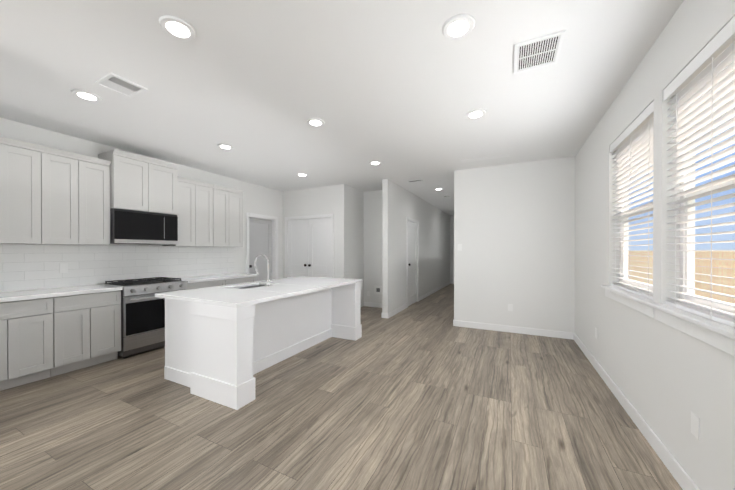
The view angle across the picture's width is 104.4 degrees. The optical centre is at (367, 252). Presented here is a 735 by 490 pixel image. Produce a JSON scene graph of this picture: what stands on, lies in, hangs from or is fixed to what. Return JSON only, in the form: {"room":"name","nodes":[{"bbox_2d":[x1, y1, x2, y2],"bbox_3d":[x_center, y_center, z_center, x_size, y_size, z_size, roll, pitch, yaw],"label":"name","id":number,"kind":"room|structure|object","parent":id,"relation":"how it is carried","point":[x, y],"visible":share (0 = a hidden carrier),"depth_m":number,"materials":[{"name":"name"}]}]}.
{"room":"kitchen","nodes":[
{"label":"kitchen","id":0,"kind":"room"},
{"bbox_2d":[0,284,682,489],"bbox_3d":[0.023,1.337,4.506,6.400,0.060,16.100,0,0,26],"label":"floor","id":1,"kind":"structure","parent":0,"point":[424,394],"depth_m":2.19,"materials":[{"name":"brown wood"}]},
{"bbox_2d":[0,297,52,390],"bbox_3d":[-3.653,0.889,2.815,0.597,0.851,0.602,0,0,26],"label":"base cabinet","id":2,"kind":"object","parent":1,"relation":"on","point":[26,341],"visible":1,"depth_m":2.79,"materials":[{"name":"grey wood"}]},
{"bbox_2d":[0,284,122,301],"bbox_3d":[-3.511,0.443,3.067,0.625,0.038,1.182,0,0,26],"label":"countertop","id":3,"kind":"structure","parent":2,"relation":"on","point":[9,296],"depth_m":3.07,"materials":[{"name":"white stone"}]},
{"bbox_2d":[50,290,120,376],"bbox_3d":[-3.389,0.887,3.345,0.597,0.851,0.574,0,0,26],"label":"base cabinet","id":4,"kind":"object","parent":1,"relation":"on","point":[86,330],"visible":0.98,"depth_m":3.18,"materials":[{"name":"grey wood"}]},
{"bbox_2d":[100,277,187,357],"bbox_3d":[-3.042,0.845,3.927,0.699,0.929,0.763,0,0,26],"label":"range","id":5,"kind":"object","parent":1,"relation":"on","point":[142,318],"visible":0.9,"depth_m":3.66,"materials":[{"name":"silver metal"}]},
{"bbox_2d":[186,280,224,289],"bbox_3d":[-2.772,0.881,4.590,0.597,0.851,0.632,0,0,26],"label":"base cabinet","id":6,"kind":"object","parent":1,"relation":"on","point":[197,285],"visible":0.19,"depth_m":4.43,"materials":[{"name":"grey wood"}]},
{"bbox_2d":[170,273,256,282],"bbox_3d":[-2.615,0.434,4.871,0.625,0.038,1.284,0,0,26],"label":"countertop","id":7,"kind":"structure","parent":6,"relation":"on","point":[196,279],"depth_m":4.70,"materials":[{"name":"white stone"}]},
{"bbox_2d":[225,277,254,284],"bbox_3d":[-2.490,0.878,5.156,0.597,0.851,0.626,0,0,26],"label":"base cabinet","id":8,"kind":"object","parent":1,"relation":"on","point":[238,280],"visible":0.12,"depth_m":5.00,"materials":[{"name":"grey"}]},
{"bbox_2d":[155,280,361,409],"bbox_3d":[-1.123,0.884,3.643,1.194,0.855,2.246,0,0,26],"label":"kitchen island","id":9,"kind":"object","parent":1,"relation":"on","point":[224,344],"depth_m":2.87,"materials":[{"name":"white wood"}]},
{"bbox_2d":[155,276,354,303],"bbox_3d":[-1.128,0.439,3.644,1.210,0.035,2.250,0,0,26],"label":"island countertop","id":10,"kind":"structure","parent":9,"relation":"on","point":[225,294],"depth_m":3.07,"materials":[{"name":"white stone"}]},
{"bbox_2d":[237,285,265,288],"bbox_3d":[-1.468,0.565,3.612,0.384,0.213,0.604,0,0,26],"label":"sink","id":11,"kind":"object","parent":10,"relation":"in","point":[251,286],"visible":0.02,"depth_m":3.83,"materials":[{"name":"silver metal"}]},
{"bbox_2d":[254,254,271,286],"bbox_3d":[-1.304,0.221,3.555,0.266,0.400,0.087,0,0,26],"label":"faucet","id":12,"kind":"object","parent":10,"relation":"on","point":[268,280],"visible":1,"depth_m":3.50,"materials":[{"name":"silver metal"}]},
{"bbox_2d":[0,0,683,215],"bbox_3d":[0.023,-1.483,4.492,6.400,0.100,16.100,0,0,26],"label":"ceiling","id":13,"kind":"structure","parent":0,"point":[399,89],"depth_m":2.38,"materials":[{"name":"white paint"}]},
{"bbox_2d":[71,89,101,101],"bbox_3d":[-2.543,-1.416,2.585,0.200,0.014,0.200,0,0,26],"label":"recessed light","id":14,"kind":"object","parent":13,"relation":"in","point":[85,95],"visible":1,"depth_m":2.56,"materials":[{"name":"white plastic"}]},
{"bbox_2d":[94,72,147,97],"bbox_3d":[-2.100,-1.416,2.432,0.290,0.013,0.255,0,0,26],"label":"ceiling vent","id":15,"kind":"object","parent":13,"relation":"in","point":[111,81],"visible":0.98,"depth_m":2.42,"materials":[{"name":"white metal"}]},
{"bbox_2d":[159,15,195,39],"bbox_3d":[-1.199,-1.412,1.806,0.200,0.014,0.200,0,0,26],"label":"recessed light","id":16,"kind":"object","parent":13,"relation":"in","point":[177,27],"visible":0.98,"depth_m":1.79,"materials":[{"name":"white"}]},
{"bbox_2d":[217,143,233,148],"bbox_3d":[-1.916,-1.422,3.848,0.200,0.014,0.200,0,0,26],"label":"recessed light","id":17,"kind":"object","parent":13,"relation":"in","point":[224,146],"visible":1,"depth_m":3.82,"materials":[{"name":"white plastic"}]},
{"bbox_2d":[306,118,324,126],"bbox_3d":[-0.568,-1.419,3.122,0.200,0.014,0.200,0,0,26],"label":"recessed light","id":18,"kind":"object","parent":13,"relation":"in","point":[316,122],"visible":0.96,"depth_m":3.10,"materials":[{"name":"white plastic"}]},
{"bbox_2d":[369,161,381,164],"bbox_3d":[0.126,-1.425,4.564,0.200,0.014,0.200,0,0,26],"label":"recessed light","id":19,"kind":"object","parent":13,"relation":"in","point":[375,162],"visible":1,"depth_m":4.52,"materials":[{"name":"white plastic"}]},
{"bbox_2d":[407,179,422,182],"bbox_3d":[0.955,-1.432,5.738,0.300,0.013,0.160,0,0,26],"label":"ceiling vent","id":20,"kind":"object","parent":13,"relation":"in","point":[416,180],"visible":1,"depth_m":5.72,"materials":[{"name":"white metal"}]},
{"bbox_2d":[442,14,474,38],"bbox_3d":[0.572,-1.412,1.797,0.200,0.014,0.200,0,0,26],"label":"recessed light","id":21,"kind":"object","parent":13,"relation":"in","point":[458,26],"visible":0.98,"depth_m":1.77,"materials":[{"name":"white"}]},
{"bbox_2d":[466,109,485,118],"bbox_3d":[1.114,-1.418,2.934,0.200,0.014,0.200,0,0,26],"label":"recessed light","id":22,"kind":"object","parent":13,"relation":"in","point":[475,113],"visible":1,"depth_m":2.91,"materials":[{"name":"white plastic"}]},
{"bbox_2d":[514,29,565,73],"bbox_3d":[1.211,-1.414,2.038,0.290,0.013,0.350,0,0,26],"label":"ceiling vent","id":23,"kind":"object","parent":13,"relation":"in","point":[538,52],"visible":1,"depth_m":2.02,"materials":[{"name":"white metal"}]},
{"bbox_2d":[0,0,734,489],"bbox_3d":[-0.026,-0.063,4.479,6.070,2.740,15.820,0,0,26],"label":"wall","id":24,"kind":"structure","parent":0,"point":[538,240],"depth_m":4.08,"materials":[{"name":"white paint"}]},
{"bbox_2d":[0,136,110,244],"bbox_3d":[-3.626,-0.609,3.117,0.370,1.045,1.179,0,0,26],"label":"upper cabinet","id":25,"kind":"object","parent":24,"relation":"attached to","point":[50,196],"visible":0.98,"depth_m":3.12,"materials":[{"name":"grey wood"}]},
{"bbox_2d":[0,244,233,291],"bbox_3d":[-3.336,0.169,4.132,0.008,0.559,3.248,0,0,26],"label":"tile backsplash","id":26,"kind":"structure","parent":24,"relation":"attached to","point":[26,267],"depth_m":3.76,"materials":[{"name":"white tile"}]},
{"bbox_2d":[59,263,67,272],"bbox_3d":[-3.670,0.194,3.443,0.006,0.115,0.070,0,0,26],"label":"outlet","id":27,"kind":"object","parent":26,"relation":"attached to","point":[63,267],"visible":1,"depth_m":3.44,"materials":[{"name":"white plastic"}]},
{"bbox_2d":[98,149,177,214],"bbox_3d":[-3.161,-0.917,3.977,0.437,0.728,0.768,0,0,26],"label":"upper cabinet","id":28,"kind":"object","parent":24,"relation":"attached to","point":[140,183],"visible":0.94,"depth_m":3.83,"materials":[{"name":"grey wood"}]},
{"bbox_2d":[110,208,177,244],"bbox_3d":[-3.168,-0.332,3.983,0.418,0.438,0.760,0,0,26],"label":"microwave","id":29,"kind":"object","parent":28,"relation":"attached to","point":[136,227],"visible":0.98,"depth_m":3.82,"materials":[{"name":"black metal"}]},
{"bbox_2d":[162,176,213,246],"bbox_3d":[-2.883,-0.616,4.613,0.370,1.045,0.605,0,0,26],"label":"upper cabinet","id":30,"kind":"object","parent":24,"relation":"attached to","point":[195,213],"visible":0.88,"depth_m":4.53,"materials":[{"name":"grey wood"}]},
{"bbox_2d":[212,185,243,246],"bbox_3d":[-2.613,-0.619,5.158,0.370,1.045,0.604,0,0,26],"label":"upper cabinet","id":31,"kind":"object","parent":24,"relation":"attached to","point":[227,217],"visible":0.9,"depth_m":5.06,"materials":[{"name":"grey wood"}]},
{"bbox_2d":[249,218,271,281],"bbox_3d":[-2.354,0.281,6.279,0.090,2.018,0.720,0,0,26],"label":"door","id":32,"kind":"structure","parent":24,"relation":"in","point":[260,236],"depth_m":6.30,"materials":[{"name":"grey wood"}]},
{"bbox_2d":[246,212,277,278],"bbox_3d":[-2.338,0.241,6.270,0.136,2.115,0.900,0,0,26],"label":"door frame","id":33,"kind":"structure","parent":24,"relation":"attached to","point":[267,217],"depth_m":6.56,"materials":[{"name":"white wood"}]},
{"bbox_2d":[288,219,308,277],"bbox_3d":[-1.614,0.270,6.592,0.600,2.038,0.090,0,0,26],"label":"pantry door","id":34,"kind":"structure","parent":24,"relation":"in","point":[298,246],"depth_m":6.61,"materials":[{"name":"white wood"}]},
{"bbox_2d":[285,214,333,277],"bbox_3d":[-1.345,0.235,6.455,1.360,2.125,0.016,0,0,26],"label":"door frame","id":35,"kind":"structure","parent":24,"relation":"attached to","point":[330,216],"depth_m":6.32,"materials":[{"name":"white wood"}]},
{"bbox_2d":[308,218,329,277],"bbox_3d":[-1.074,0.271,6.324,0.600,2.038,0.090,0,0,26],"label":"pantry door","id":36,"kind":"structure","parent":24,"relation":"in","point":[319,248],"depth_m":6.34,"materials":[{"name":"white wood"}]},
{"bbox_2d":[374,285,381,294],"bbox_3d":[0.252,0.886,6.673,0.200,0.200,0.008,0,0,26],"label":"outlet box","id":37,"kind":"object","parent":24,"relation":"attached to","point":[377,289],"visible":0.93,"depth_m":6.67,"materials":[{"name":"white plastic"}]},
{"bbox_2d":[408,221,416,305],"bbox_3d":[1.121,0.272,7.059,0.090,2.028,0.812,0,0,26],"label":"hall door","id":38,"kind":"structure","parent":24,"relation":"in","point":[412,262],"depth_m":7.11,"materials":[{"name":"white wood"}]},
{"bbox_2d":[407,217,418,307],"bbox_3d":[1.133,0.237,7.053,0.016,2.115,0.970,0,0,26],"label":"door frame","id":39,"kind":"structure","parent":24,"relation":"attached to","point":[408,219],"depth_m":6.89,"materials":[{"name":"white wood"}]},
{"bbox_2d":[453,231,453,283],"bbox_3d":[3.870,0.217,11.234,0.950,2.115,0.016,0,0,26],"label":"door frame","id":40,"kind":"structure","parent":24,"relation":"attached to","point":[453,257],"depth_m":11.43,"materials":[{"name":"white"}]},
{"bbox_2d":[508,304,512,310],"bbox_3d":[2.325,0.904,4.641,0.070,0.115,0.006,0,0,26],"label":"outlet","id":41,"kind":"object","parent":24,"relation":"attached to","point":[510,307],"visible":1,"depth_m":4.64,"materials":[{"name":"white plastic"}]},
{"bbox_2d":[361,281,699,489],"bbox_3d":[0.010,1.254,4.467,5.710,0.105,15.580,0,0,26],"label":"baseboard","id":42,"kind":"structure","parent":24,"relation":"attached to","point":[680,475],"depth_m":2.82,"materials":[{"name":"white wood"}]},
{"bbox_2d":[601,285,655,317],"bbox_3d":[2.180,0.387,2.369,0.130,0.110,1.100,0,0,26],"label":"window sill","id":43,"kind":"structure","parent":24,"relation":"attached to","point":[636,302],"depth_m":2.24,"materials":[{"name":"white wood"}]},
{"bbox_2d":[620,172,652,293],"bbox_3d":[2.261,-0.355,2.326,0.050,1.372,0.956,0,0,26],"label":"window","id":44,"kind":"structure","parent":24,"relation":"in","point":[623,260],"depth_m":2.69,"materials":[{"name":"white plastic"}]},
{"bbox_2d":[610,101,653,299],"bbox_3d":[2.196,-0.355,2.358,0.068,1.370,0.948,0,0,26],"label":"window blinds","id":45,"kind":"object","parent":44,"relation":"attached to","point":[632,143],"visible":0.71,"depth_m":2.31,"materials":[{"name":"white plastic"}]},
{"bbox_2d":[647,302,734,356],"bbox_3d":[1.706,0.392,1.415,0.130,0.110,1.070,0,0,26],"label":"window sill","id":46,"kind":"structure","parent":24,"relation":"attached to","point":[717,335],"depth_m":1.44,"materials":[{"name":"white wood"}]},
{"bbox_2d":[691,411,699,439],"bbox_3d":[1.719,0.909,1.495,0.006,0.115,0.070,0,0,26],"label":"electrical outlet","id":47,"kind":"object","parent":24,"relation":"attached to","point":[695,425],"visible":1,"depth_m":1.49,"materials":[{"name":"white plastic"}]},
{"bbox_2d":[679,125,734,318],"bbox_3d":[1.787,-0.350,1.372,0.050,1.372,0.926,0,0,26],"label":"window","id":48,"kind":"structure","parent":24,"relation":"in","point":[684,263],"depth_m":1.73,"materials":[{"name":"white plastic"}]},
{"bbox_2d":[663,16,734,326],"bbox_3d":[1.723,-0.350,1.404,0.068,1.370,0.918,0,0,26],"label":"window blinds","id":49,"kind":"object","parent":48,"relation":"attached to","point":[701,86],"visible":1,"depth_m":1.49,"materials":[{"name":"white plastic"}]},
{"bbox_3d":[20.509,1.677,-4.829,39.000,0.050,60.000,0,0,26],"label":"ground","id":50,"kind":"structure","parent":0,"visible":0},
{"bbox_2d":[628,251,734,303],"bbox_3d":[5.999,0.797,2.373,0.080,1.640,50.000,0,0,26],"label":"fence","id":51,"kind":"object","parent":50,"relation":"on","point":[707,269],"depth_m":6.93,"materials":[{"name":"brown wood"}]}
]}

